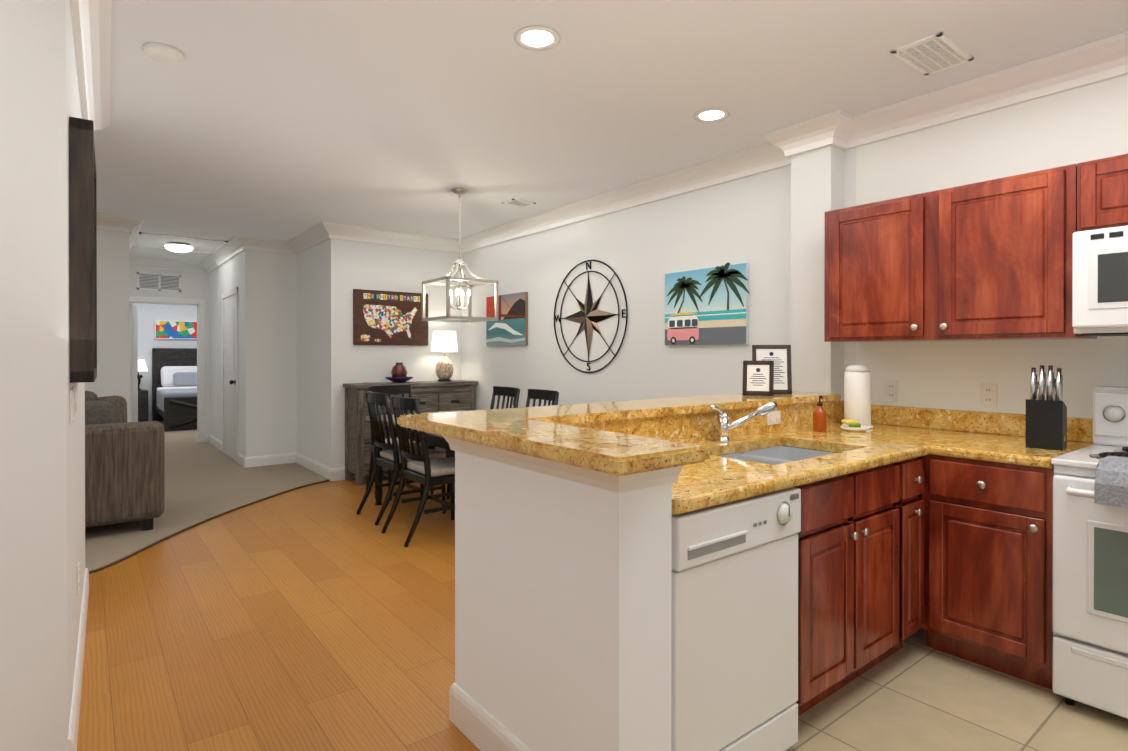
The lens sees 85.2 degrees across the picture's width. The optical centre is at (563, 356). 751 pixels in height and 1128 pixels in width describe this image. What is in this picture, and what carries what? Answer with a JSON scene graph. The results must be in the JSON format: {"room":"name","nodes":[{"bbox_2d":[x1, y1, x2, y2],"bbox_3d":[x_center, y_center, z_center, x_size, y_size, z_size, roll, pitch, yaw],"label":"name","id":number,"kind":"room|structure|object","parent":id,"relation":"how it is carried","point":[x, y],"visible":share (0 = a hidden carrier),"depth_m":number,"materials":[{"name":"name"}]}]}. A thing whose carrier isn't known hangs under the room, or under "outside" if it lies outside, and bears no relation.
{"room":"kitchen","nodes":[
{"label":"kitchen","id":0,"kind":"room"},
{"bbox_2d":[0,0,84,750],"bbox_3d":[-1.541,-0.015,0.631,1.654,2.630,5.620,0,0,-38],"label":"wall","id":1,"kind":"structure","parent":0,"point":[42,497],"depth_m":1.70,"materials":[{"name":"white paint"}]},
{"bbox_2d":[70,389,74,424],"bbox_3d":[-1.624,0.165,2.026,0.013,0.115,0.070,0,0,-38],"label":"light switch","id":2,"kind":"object","parent":1,"relation":"attached to","point":[72,410],"visible":1,"depth_m":2.00,"materials":[{"name":"white plastic"}]},
{"bbox_2d":[72,386,76,419],"bbox_3d":[-1.732,0.164,2.170,0.013,0.115,0.070,0,0,-38],"label":"light switch","id":3,"kind":"object","parent":1,"relation":"attached to","point":[74,399],"visible":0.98,"depth_m":2.16,"materials":[{"name":"white plastic"}]},
{"bbox_2d":[77,562,79,594],"bbox_3d":[-1.954,0.893,2.469,0.009,0.115,0.070,0,0,-38],"label":"electrical outlet","id":4,"kind":"object","parent":1,"relation":"attached to","point":[78,575],"visible":1,"depth_m":2.44,"materials":[{"name":"white plastic"}]},
{"bbox_2d":[68,568,88,750],"bbox_3d":[-2.068,1.228,2.620,0.070,0.130,1.876,0,0,-38],"label":"baseboard","id":5,"kind":"structure","parent":1,"relation":"attached to","point":[77,685],"depth_m":2.30,"materials":[{"name":"white wood"}]},
{"bbox_2d":[69,116,96,382],"bbox_3d":[-1.794,-0.346,2.297,0.080,0.860,0.741,0,0,-38],"label":"television","id":6,"kind":"object","parent":1,"relation":"attached to","point":[83,249],"visible":1,"depth_m":2.00,"materials":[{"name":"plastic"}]},
{"bbox_2d":[70,0,1127,272],"bbox_3d":[-2.548,-1.267,2.397,8.050,0.138,13.750,0,0,-38],"label":"crown molding","id":7,"kind":"structure","parent":1,"relation":"attached to","point":[1088,64],"depth_m":3.45,"materials":[{"name":"white"}]},
{"bbox_2d":[85,229,129,421],"bbox_3d":[-7.196,-0.033,5.666,5.050,2.630,3.120,0,0,-38],"label":"wall block","id":8,"kind":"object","parent":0,"point":[112,378],"visible":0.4,"depth_m":5.91,"materials":[{"name":"white paint"}]},
{"bbox_2d":[129,303,196,420],"bbox_3d":[-8.014,-0.055,12.027,5.200,2.630,0.150,0,0,-38],"label":"wall","id":9,"kind":"structure","parent":0,"point":[149,315],"depth_m":11.92,"materials":[{"name":"white paint"}]},
{"bbox_2d":[155,320,196,338],"bbox_3d":[-7.599,-0.526,12.227,0.930,0.360,0.040,0,0,-38],"label":"framed picture","id":10,"kind":"object","parent":9,"relation":"attached to","point":[164,329],"visible":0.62,"depth_m":12.14,"materials":[{"name":"multicoloured"}]},
{"bbox_2d":[129,268,208,433],"bbox_3d":[-5.698,-0.044,8.742,1.100,2.630,0.120,0,0,-38],"label":"wall","id":11,"kind":"structure","parent":0,"point":[194,285],"depth_m":8.90,"materials":[{"name":"white paint"}]},
{"bbox_2d":[137,272,180,291],"bbox_3d":[-5.704,-1.048,8.649,0.520,0.240,0.012,0,0,-38],"label":"air vent","id":12,"kind":"object","parent":11,"relation":"in","point":[158,282],"visible":1,"depth_m":8.64,"materials":[{"name":"white metal"}]},
{"bbox_2d":[129,296,204,442],"bbox_3d":[-5.943,0.218,9.057,1.000,2.105,0.957,0,0,-38],"label":"door frame","id":13,"kind":"structure","parent":11,"relation":"attached to","point":[133,338],"depth_m":8.95,"materials":[{"name":"white wood"}]},
{"bbox_2d":[209,250,296,456],"bbox_3d":[-3.587,-0.044,8.761,2.250,2.630,2.750,0,0,-38],"label":"wall block","id":14,"kind":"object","parent":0,"point":[265,283],"visible":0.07,"depth_m":7.19,"materials":[{"name":"white paint"}]},
{"bbox_2d":[205,434,221,451],"bbox_3d":[-4.876,1.207,8.564,0.030,0.130,1.180,0,0,-38],"label":"baseboard","id":15,"kind":"structure","parent":14,"relation":"attached to","point":[209,438],"depth_m":8.64,"materials":[{"name":"white"}]},
{"bbox_2d":[222,287,238,462],"bbox_3d":[-4.183,0.222,7.719,0.173,2.105,1.010,0,0,-38],"label":"door","id":16,"kind":"structure","parent":14,"relation":"attached to","point":[230,436],"depth_m":7.67,"materials":[{"name":"white wood"}]},
{"bbox_2d":[77,473,479,750],"bbox_3d":[-4.022,1.347,4.332,8.400,0.120,18.900,0,0,-38],"label":"floor","id":17,"kind":"structure","parent":0,"point":[318,617],"depth_m":2.85,"materials":[{"name":"brown wood"}]},
{"bbox_2d":[85,420,327,570],"bbox_3d":[-7.054,1.272,6.974,6.480,0.012,10.600,0,0,-38],"label":"floor carpet","id":18,"kind":"object","parent":17,"relation":"on","point":[205,480],"visible":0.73,"depth_m":5.85,"materials":[{"name":"beige carpet"}]},
{"bbox_2d":[85,391,164,530],"bbox_3d":[-4.091,0.760,4.231,2.170,1.029,0.990,0,0,-38],"label":"sofa","id":19,"kind":"object","parent":18,"relation":"on","point":[124,470],"visible":0.52,"depth_m":4.38,"materials":[{"name":"brown fabric"}]},
{"bbox_2d":[138,360,147,421],"bbox_3d":[-8.126,0.661,11.532,0.510,1.200,0.476,0,0,-38],"label":"nightstand","id":20,"kind":"object","parent":18,"relation":"on","point":[142,405],"visible":0.38,"depth_m":11.49,"materials":[{"name":"brown wood"}]},
{"bbox_2d":[138,360,147,389],"bbox_3d":[-8.056,0.351,11.596,0.320,0.579,0.320,0,0,-38],"label":"bedside lamp","id":21,"kind":"object","parent":20,"relation":"on","point":[142,366],"depth_m":11.57,"materials":[{"name":"white metal"}]},
{"bbox_2d":[152,348,196,431],"bbox_3d":[-6.678,0.551,11.564,1.650,1.420,2.220,0,0,-38],"label":"bed","id":22,"kind":"object","parent":18,"relation":"on","point":[174,389],"visible":0.44,"depth_m":11.73,"materials":[{"name":"brown wood"}]},
{"bbox_2d":[89,480,329,573],"bbox_3d":[-2.667,1.277,4.889,2.145,0.018,1.925,0,0,-38],"label":"carpet edge","id":23,"kind":"object","parent":17,"relation":"on","point":[144,548],"visible":0.85,"depth_m":4.60,"materials":[{"name":"brown"}]},
{"bbox_2d":[240,453,295,467],"bbox_3d":[-3.426,1.212,7.136,0.526,0.130,0.016,0,0,-38],"label":"baseboard","id":24,"kind":"structure","parent":17,"relation":"on","point":[255,461],"depth_m":7.12,"materials":[{"name":"white wood"}]},
{"bbox_2d":[296,452,327,478],"bbox_3d":[-2.806,1.213,6.821,0.016,0.130,1.276,0,0,-38],"label":"baseboard","id":25,"kind":"structure","parent":17,"relation":"on","point":[302,460],"depth_m":6.77,"materials":[{"name":"white wood"}]},
{"bbox_2d":[366,385,434,500],"bbox_3d":[-1.562,0.784,5.811,0.460,1.005,0.603,0,0,-38],"label":"end chair","id":26,"kind":"object","parent":17,"relation":"on","point":[397,389],"visible":0.25,"depth_m":5.87,"materials":[{"name":"black paint"}]},
{"bbox_2d":[356,391,445,524],"bbox_3d":[-1.326,0.787,5.003,0.603,1.005,0.460,0,0,-38],"label":"chair","id":27,"kind":"object","parent":17,"relation":"on","point":[390,459],"visible":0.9,"depth_m":4.87,"materials":[{"name":"black paint"}]},
{"bbox_2d":[343,331,477,484],"bbox_3d":[-1.626,0.498,6.622,1.380,1.558,0.400,0,0,-38],"label":"buffet","id":28,"kind":"object","parent":17,"relation":"on","point":[444,392],"visible":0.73,"depth_m":6.46,"materials":[{"name":"grey wood"}]},
{"bbox_2d":[385,362,412,382],"bbox_3d":[-1.752,0.171,6.522,0.300,0.214,0.300,0,0,-38],"label":"vase","id":29,"kind":"object","parent":28,"relation":"on","point":[399,371],"depth_m":6.46,"materials":[{"name":"red ceramic"}]},
{"bbox_2d":[431,331,457,381],"bbox_3d":[-1.334,-0.002,6.848,0.300,0.559,0.300,0,0,-38],"label":"table lamp","id":30,"kind":"object","parent":28,"relation":"on","point":[442,341],"depth_m":6.76,"materials":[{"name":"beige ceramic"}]},
{"bbox_2d":[366,410,464,504],"bbox_3d":[-0.844,0.901,4.975,0.950,0.763,1.650,0,0,-38],"label":"dining table","id":31,"kind":"object","parent":17,"relation":"on","point":[439,441],"visible":0.19,"depth_m":5.06,"materials":[{"name":"brown wood"}]},
{"bbox_2d":[381,395,454,546],"bbox_3d":[-0.967,0.789,4.479,0.603,1.005,0.460,0,0,-38],"label":"chair","id":32,"kind":"object","parent":17,"relation":"on","point":[425,470],"visible":0.81,"depth_m":4.34,"materials":[{"name":"black paint"}]},
{"bbox_2d":[445,386,519,498],"bbox_3d":[-0.693,0.785,5.530,0.603,1.005,0.460,0,0,-38],"label":"chair","id":33,"kind":"object","parent":17,"relation":"on","point":[509,392],"visible":0.27,"depth_m":5.65,"materials":[{"name":"black paint"}]},
{"bbox_2d":[526,389,558,406],"bbox_3d":[-0.339,0.787,5.077,0.603,1.005,0.460,0,0,-38],"label":"chair","id":34,"kind":"object","parent":17,"relation":"on","point":[544,395],"visible":0.17,"depth_m":5.23,"materials":[{"name":"black paint"}]},
{"bbox_2d":[297,238,460,467],"bbox_3d":[-2.123,-0.039,7.336,1.700,2.630,1.300,0,0,-38],"label":"wall block","id":35,"kind":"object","parent":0,"point":[332,274],"visible":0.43,"depth_m":6.66,"materials":[{"name":"white paint"}]},
{"bbox_2d":[328,467,400,480],"bbox_3d":[-1.818,1.213,6.743,1.476,0.130,0.016,0,0,-38],"label":"baseboard","id":36,"kind":"structure","parent":35,"relation":"attached to","point":[334,474],"depth_m":6.33,"materials":[{"name":"white wood"}]},
{"bbox_2d":[353,289,427,345],"bbox_3d":[-1.873,-0.414,6.682,0.840,0.586,0.032,0,0,-38],"label":"picture","id":37,"kind":"object","parent":35,"relation":"attached to","point":[387,318],"visible":1,"depth_m":6.64,"materials":[{"name":"wood"}]},
{"bbox_2d":[455,451,474,700],"bbox_3d":[0.630,0.774,2.878,2.460,1.035,0.160,0,0,-38],"label":"wall","id":38,"kind":"structure","parent":0,"point":[464,463],"depth_m":2.12,"materials":[{"name":"white paint"}]},
{"bbox_2d":[397,391,840,475],"bbox_3d":[0.777,0.233,2.572,2.597,0.040,1.180,0,0,-38],"label":"bar","id":39,"kind":"object","parent":38,"relation":"on","point":[551,433],"visible":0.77,"depth_m":1.89,"materials":[{"name":"gold stone"}]},
{"bbox_2d":[742,361,773,395],"bbox_3d":[1.062,0.118,3.352,0.160,0.190,0.093,0,0,22],"label":"frame","id":40,"kind":"object","parent":39,"relation":"on","point":[758,377],"visible":0.98,"depth_m":3.33,"materials":[{"name":"brown"}]},
{"bbox_2d":[752,345,791,393],"bbox_3d":[1.185,0.073,3.508,0.210,0.278,0.133,0,0,14],"label":"frame","id":41,"kind":"object","parent":39,"relation":"on","point":[779,356],"visible":0.65,"depth_m":3.47,"materials":[{"name":"brown"}]},
{"bbox_2d":[475,456,671,750],"bbox_3d":[-0.002,0.778,1.844,0.190,1.035,0.690,0,0,-38],"label":"wall","id":42,"kind":"structure","parent":0,"point":[563,592],"depth_m":1.66,"materials":[{"name":"white paint"}]},
{"bbox_2d":[449,683,530,750],"bbox_3d":[-0.119,1.231,1.828,0.016,0.130,0.840,0,0,-38],"label":"baseboard","id":43,"kind":"structure","parent":42,"relation":"attached to","point":[477,725],"depth_m":2.03,"materials":[{"name":"white"}]},
{"bbox_2d":[445,437,634,492],"bbox_3d":[-0.124,0.297,1.815,0.036,0.072,0.870,0,0,-38],"label":"trim","id":44,"kind":"structure","parent":42,"relation":"attached to","point":[616,483],"depth_m":1.70,"materials":[{"name":"white wood"}]},
{"bbox_2d":[94,0,1127,261],"bbox_3d":[-4.022,-1.403,4.322,8.400,0.120,18.900,0,0,-38],"label":"ceiling","id":45,"kind":"structure","parent":0,"point":[276,118],"depth_m":3.11,"materials":[{"name":"white paint"}]},
{"bbox_2d":[132,232,142,246],"bbox_3d":[-4.948,-1.347,7.089,0.050,0.012,1.100,0,0,-38],"label":"trim","id":46,"kind":"structure","parent":45,"relation":"attached to","point":[139,234],"depth_m":7.03,"materials":[{"name":"white paint"}]},
{"bbox_2d":[142,42,184,63],"bbox_3d":[-1.750,-1.319,2.684,0.156,0.036,0.156,0,0,-38],"label":"smoke detector","id":47,"kind":"object","parent":45,"relation":"attached to","point":[163,53],"visible":1,"depth_m":2.65,"materials":[{"name":"white plastic"}]},
{"bbox_2d":[137,246,209,253],"bbox_3d":[-4.937,-1.349,7.764,0.780,0.012,0.050,0,0,-38],"label":"trim","id":48,"kind":"structure","parent":45,"relation":"attached to","point":[137,246],"depth_m":7.67,"materials":[{"name":"white paint"}]},
{"bbox_2d":[164,242,193,252],"bbox_3d":[-4.613,-1.301,7.351,0.300,0.104,0.300,0,0,-38],"label":"light","id":49,"kind":"object","parent":45,"relation":"attached to","point":[177,247],"visible":1,"depth_m":7.27,"materials":[{"name":"white glass"}]},
{"bbox_2d":[143,232,224,242],"bbox_3d":[-4.290,-1.346,6.937,0.780,0.012,0.050,0,0,-38],"label":"trim","id":50,"kind":"structure","parent":45,"relation":"attached to","point":[143,232],"depth_m":6.91,"materials":[{"name":"white"}]},
{"bbox_2d":[210,241,227,253],"bbox_3d":[-4.279,-1.349,7.613,0.050,0.012,1.100,0,0,-38],"label":"trim","id":51,"kind":"structure","parent":45,"relation":"attached to","point":[212,252],"depth_m":7.56,"materials":[{"name":"white paint"}]},
{"bbox_2d":[422,188,497,322],"bbox_3d":[-0.844,-0.817,4.969,0.452,1.056,0.452,0,0,-38],"label":"pendant lantern","id":52,"kind":"object","parent":45,"relation":"hanging from","point":[459,263],"visible":1,"depth_m":4.95,"materials":[{"name":"silver metal"}]},
{"bbox_2d":[502,199,535,207],"bbox_3d":[-0.396,-1.342,5.368,0.240,0.010,0.180,0,0,-38],"label":"ceiling vent","id":53,"kind":"object","parent":45,"relation":"in","point":[518,203],"visible":0.98,"depth_m":5.36,"materials":[{"name":"white"}]},
{"bbox_2d":[514,26,560,50],"bbox_3d":[-0.112,-1.332,2.569,0.196,0.006,0.196,0,0,-38],"label":"recessed light","id":54,"kind":"object","parent":45,"relation":"in","point":[538,38],"visible":1,"depth_m":2.57,"materials":[{"name":"white glass"}]},
{"bbox_2d":[693,108,729,122],"bbox_3d":[0.816,-1.335,3.396,0.196,0.006,0.196,0,0,-38],"label":"recessed light","id":55,"kind":"object","parent":45,"relation":"in","point":[709,115],"visible":1,"depth_m":3.40,"materials":[{"name":"white glass"}]},
{"bbox_2d":[890,32,973,75],"bbox_3d":[1.630,-1.332,2.712,0.360,0.010,0.200,0,0,-38],"label":"ceiling vent","id":56,"kind":"object","parent":45,"relation":"in","point":[934,53],"visible":1,"depth_m":2.70,"materials":[{"name":"white metal"}]},
{"bbox_2d":[767,410,780,424],"bbox_3d":[1.051,0.306,3.068,0.115,0.070,0.010,0,0,-38],"label":"outlet","id":57,"kind":"object","parent":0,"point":[773,417],"visible":0.98,"depth_m":3.07,"materials":[{"name":"white plastic"}]},
{"bbox_2d":[461,75,1127,417],"bbox_3d":[1.949,-0.025,3.348,0.200,2.630,10.000,0,0,-38],"label":"wall","id":58,"kind":"structure","parent":0,"point":[641,251],"depth_m":4.07,"materials":[{"name":"white paint"}]},
{"bbox_2d":[486,292,527,345],"bbox_3d":[-0.606,-0.383,6.420,0.034,0.532,0.752,0,0,-38],"label":"framed picture","id":59,"kind":"object","parent":58,"relation":"attached to","point":[509,326],"visible":0.94,"depth_m":6.36,"materials":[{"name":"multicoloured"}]},
{"bbox_2d":[554,260,627,372],"bbox_3d":[0.206,-0.350,5.379,0.033,0.994,0.994,0,0,-38],"label":"art","id":60,"kind":"object","parent":58,"relation":"attached to","point":[588,316],"visible":1,"depth_m":5.37,"materials":[{"name":"brown metal"}]},
{"bbox_2d":[665,263,749,344],"bbox_3d":[1.006,-0.363,4.357,0.036,0.560,0.755,0,0,-38],"label":"framed picture","id":61,"kind":"object","parent":58,"relation":"attached to","point":[707,306],"visible":1,"depth_m":4.32,"materials":[{"name":"multicoloured"}]},
{"bbox_2d":[791,145,843,399],"bbox_3d":[1.500,-0.026,3.638,0.150,2.630,0.250,0,0,-38],"label":"pilaster column","id":62,"kind":"structure","parent":58,"relation":"attached to","point":[817,193],"depth_m":3.58,"materials":[{"name":"white paint"}]},
{"bbox_2d":[885,380,897,401],"bbox_3d":[1.799,0.190,3.371,0.008,0.115,0.070,0,0,-38],"label":"electrical outlet","id":63,"kind":"object","parent":58,"relation":"attached to","point":[891,391],"visible":1,"depth_m":3.37,"materials":[{"name":"white plastic"}]},
{"bbox_2d":[824,163,1096,341],"bbox_3d":[1.863,-0.428,2.993,0.366,0.700,1.065,0,0,-38],"label":"upper cabinet","id":64,"kind":"object","parent":58,"relation":"attached to","point":[986,260],"depth_m":2.79,"materials":[{"name":"brown wood"}]},
{"bbox_2d":[980,384,996,407],"bbox_3d":[2.083,0.191,3.008,0.008,0.115,0.070,0,0,-38],"label":"electrical outlet","id":65,"kind":"object","parent":58,"relation":"attached to","point":[988,395],"visible":1,"depth_m":3.01,"materials":[{"name":"white plastic"}]},
{"bbox_2d":[1080,154,1127,230],"bbox_3d":[2.426,-0.635,2.273,0.366,0.281,0.753,0,0,-38],"label":"upper cabinet","id":66,"kind":"object","parent":58,"relation":"attached to","point":[1103,182],"depth_m":2.39,"materials":[{"name":"brown wood"}]},
{"bbox_2d":[1072,226,1127,335],"bbox_3d":[2.401,-0.288,2.254,0.429,0.406,0.753,0,0,-38],"label":"microwave","id":67,"kind":"object","parent":66,"relation":"attached to","point":[1099,282],"visible":1,"depth_m":2.35,"materials":[{"name":"white"}]},
{"bbox_2d":[786,628,1127,750],"bbox_3d":[2.321,1.297,0.799,2.360,0.004,5.120,0,0,-38],"label":"tile floor","id":68,"kind":"structure","parent":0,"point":[915,693],"depth_m":2.21,"materials":[{"name":"beige tile"}]},
{"bbox_2d":[671,487,800,750],"bbox_3d":[0.357,0.859,2.050,0.606,0.864,0.637,0,0,-38],"label":"dishwasher","id":69,"kind":"object","parent":68,"relation":"on","point":[734,643],"visible":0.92,"depth_m":1.80,"materials":[{"name":"white metal"}]},
{"bbox_2d":[782,445,905,655],"bbox_3d":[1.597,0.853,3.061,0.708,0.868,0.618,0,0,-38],"label":"base cabinet","id":70,"kind":"object","parent":68,"relation":"on","point":[852,536],"depth_m":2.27,"materials":[{"name":"brown wood"}]},
{"bbox_2d":[906,454,1053,688],"bbox_3d":[1.909,0.855,2.662,0.708,0.868,0.473,0,0,-38],"label":"base cabinet","id":71,"kind":"object","parent":68,"relation":"on","point":[953,556],"depth_m":2.47,"materials":[{"name":"brown wood"}]},
{"bbox_2d":[572,400,1093,514],"bbox_3d":[1.099,0.405,2.433,2.262,0.411,1.114,0,0,-38],"label":"countertop","id":72,"kind":"structure","parent":71,"relation":"on","point":[894,434],"depth_m":2.67,"materials":[{"name":"stone"}]},
{"bbox_2d":[710,401,777,441],"bbox_3d":[0.787,0.288,2.711,0.297,0.179,0.190,0,0,-38],"label":"faucet","id":73,"kind":"object","parent":72,"relation":"on","point":[724,426],"depth_m":2.72,"materials":[{"name":"silver metal"}]},
{"bbox_2d":[721,446,832,464],"bbox_3d":[0.878,0.515,2.512,0.676,0.191,0.396,0,0,-38],"label":"sink","id":74,"kind":"object","parent":72,"relation":"in","point":[773,455],"depth_m":2.74,"materials":[{"name":"silver metal"}]},
{"bbox_2d":[813,395,826,431],"bbox_3d":[1.286,0.284,3.084,0.066,0.182,0.066,0,0,-38],"label":"soap bottle","id":75,"kind":"object","parent":72,"relation":"on","point":[819,418],"visible":1,"depth_m":3.06,"materials":[{"name":"orange plastic"}]},
{"bbox_2d":[840,419,868,431],"bbox_3d":[1.470,0.350,3.101,0.132,0.052,0.132,0,0,-38],"label":"dish","id":76,"kind":"object","parent":72,"relation":"on","point":[852,425],"visible":1,"depth_m":3.08,"materials":[{"name":"white plastic"}]},
{"bbox_2d":[842,365,873,428],"bbox_3d":[1.562,0.209,3.261,0.158,0.332,0.156,0,0,-38],"label":"paper towel","id":77,"kind":"object","parent":72,"relation":"on","point":[857,392],"visible":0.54,"depth_m":3.21,"materials":[{"name":"white paper"}]},
{"bbox_2d":[1026,365,1066,450],"bbox_3d":[2.020,0.207,2.565,0.122,0.341,0.176,0,0,44],"label":"knife block","id":78,"kind":"object","parent":72,"relation":"on","point":[1046,423],"visible":1,"depth_m":2.52,"materials":[{"name":"black plastic"}]},
{"bbox_2d":[1051,386,1127,718],"bbox_3d":[2.263,0.710,2.150,0.745,1.161,0.757,0,0,-38],"label":"range","id":79,"kind":"object","parent":68,"relation":"on","point":[1090,584],"visible":1,"depth_m":2.18,"materials":[{"name":"white metal"}]}
]}

